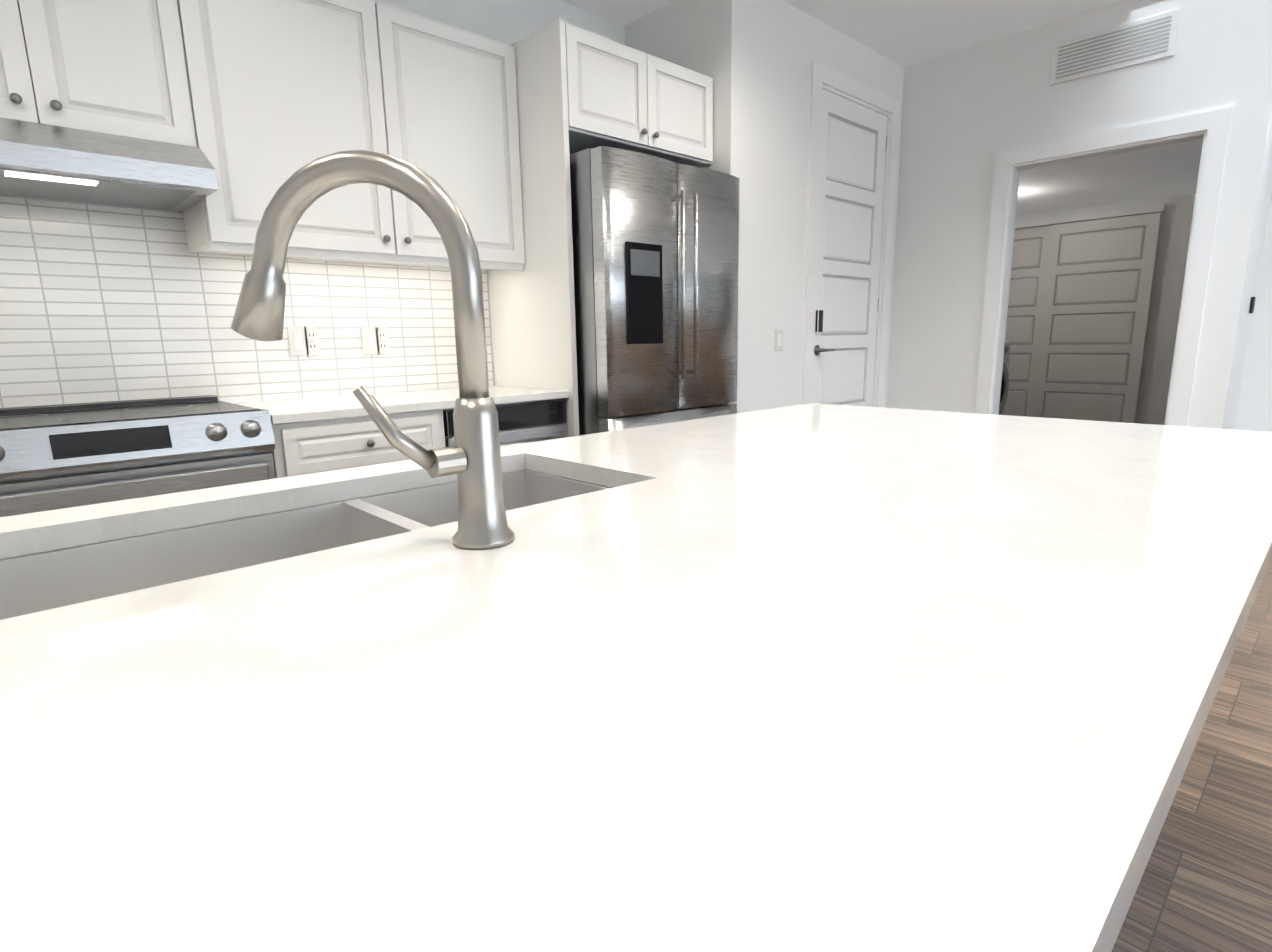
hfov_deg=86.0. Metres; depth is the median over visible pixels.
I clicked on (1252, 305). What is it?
switch
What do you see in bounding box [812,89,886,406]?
entry door
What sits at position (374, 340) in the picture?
outlet
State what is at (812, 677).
island countertop
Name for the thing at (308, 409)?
countertop
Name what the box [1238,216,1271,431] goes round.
wall
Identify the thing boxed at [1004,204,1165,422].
closet doors
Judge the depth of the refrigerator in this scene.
3.14 m
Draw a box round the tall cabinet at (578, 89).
[488,17,712,436]
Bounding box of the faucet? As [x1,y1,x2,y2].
[231,150,514,549]
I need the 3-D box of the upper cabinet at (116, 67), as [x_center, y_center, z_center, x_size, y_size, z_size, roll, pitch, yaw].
[-1.904,-1.384,2.094,0.816,0.645,0.348,-12,16,-42]
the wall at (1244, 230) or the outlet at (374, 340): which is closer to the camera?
the outlet at (374, 340)
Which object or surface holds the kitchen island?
on the floor
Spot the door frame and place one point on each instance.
(1211, 129)
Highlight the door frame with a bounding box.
[801,61,1232,426]
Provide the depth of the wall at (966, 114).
4.44 m
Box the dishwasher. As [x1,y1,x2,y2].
[443,398,566,446]
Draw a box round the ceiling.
[562,0,1202,216]
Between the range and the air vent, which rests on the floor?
the range
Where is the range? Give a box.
[0,395,275,516]
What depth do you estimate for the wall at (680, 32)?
3.63 m
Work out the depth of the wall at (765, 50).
3.81 m
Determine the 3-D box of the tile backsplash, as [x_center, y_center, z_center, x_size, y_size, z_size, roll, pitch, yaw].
[-2.021,-0.654,2.354,3.482,0.883,0.009,-12,16,-42]
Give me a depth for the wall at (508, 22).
3.40 m
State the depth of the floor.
1.57 m
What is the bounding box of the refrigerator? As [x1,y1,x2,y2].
[570,146,739,435]
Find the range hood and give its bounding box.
[0,117,217,212]
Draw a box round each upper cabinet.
[0,0,203,151]
[183,0,415,264]
[388,8,524,270]
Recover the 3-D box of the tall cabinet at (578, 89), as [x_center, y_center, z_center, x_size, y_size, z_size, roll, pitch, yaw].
[-0.157,-0.820,3.647,1.002,2.460,0.698,-12,16,-42]
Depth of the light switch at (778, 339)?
4.00 m
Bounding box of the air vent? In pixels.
[1050,8,1179,85]
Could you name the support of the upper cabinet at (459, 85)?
attached to the wall at (508, 22)
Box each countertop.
[0,403,1271,951]
[235,385,568,424]
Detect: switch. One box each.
[775,329,782,350]
[1249,297,1255,312]
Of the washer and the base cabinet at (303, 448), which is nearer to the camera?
the base cabinet at (303, 448)
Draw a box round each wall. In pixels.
[206,0,625,402]
[626,0,713,168]
[710,0,905,412]
[886,0,1249,426]
[1190,0,1271,429]
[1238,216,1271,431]
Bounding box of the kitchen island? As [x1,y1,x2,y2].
[0,469,611,559]
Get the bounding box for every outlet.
[287,326,320,355]
[360,327,389,354]
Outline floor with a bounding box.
[1112,560,1271,951]
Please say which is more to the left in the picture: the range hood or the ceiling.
the range hood
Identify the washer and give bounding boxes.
[999,340,1010,414]
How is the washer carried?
on the floor
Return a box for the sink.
[0,470,608,619]
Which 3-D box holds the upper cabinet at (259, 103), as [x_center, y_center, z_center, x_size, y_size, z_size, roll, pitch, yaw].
[-1.362,-1.348,2.626,0.792,0.945,0.348,-12,16,-42]
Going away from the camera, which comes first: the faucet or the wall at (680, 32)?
the faucet
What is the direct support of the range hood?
attached to the upper cabinet at (116, 67)
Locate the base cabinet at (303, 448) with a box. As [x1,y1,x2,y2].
[271,409,445,477]
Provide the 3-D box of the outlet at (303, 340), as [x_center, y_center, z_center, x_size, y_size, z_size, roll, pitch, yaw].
[-1.427,-0.580,2.930,0.126,0.125,0.009,-12,16,-42]
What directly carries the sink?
in the island countertop at (812, 677)
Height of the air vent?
0.220 m
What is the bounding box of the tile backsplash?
[0,196,493,407]
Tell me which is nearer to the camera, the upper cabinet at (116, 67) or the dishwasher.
the upper cabinet at (116, 67)

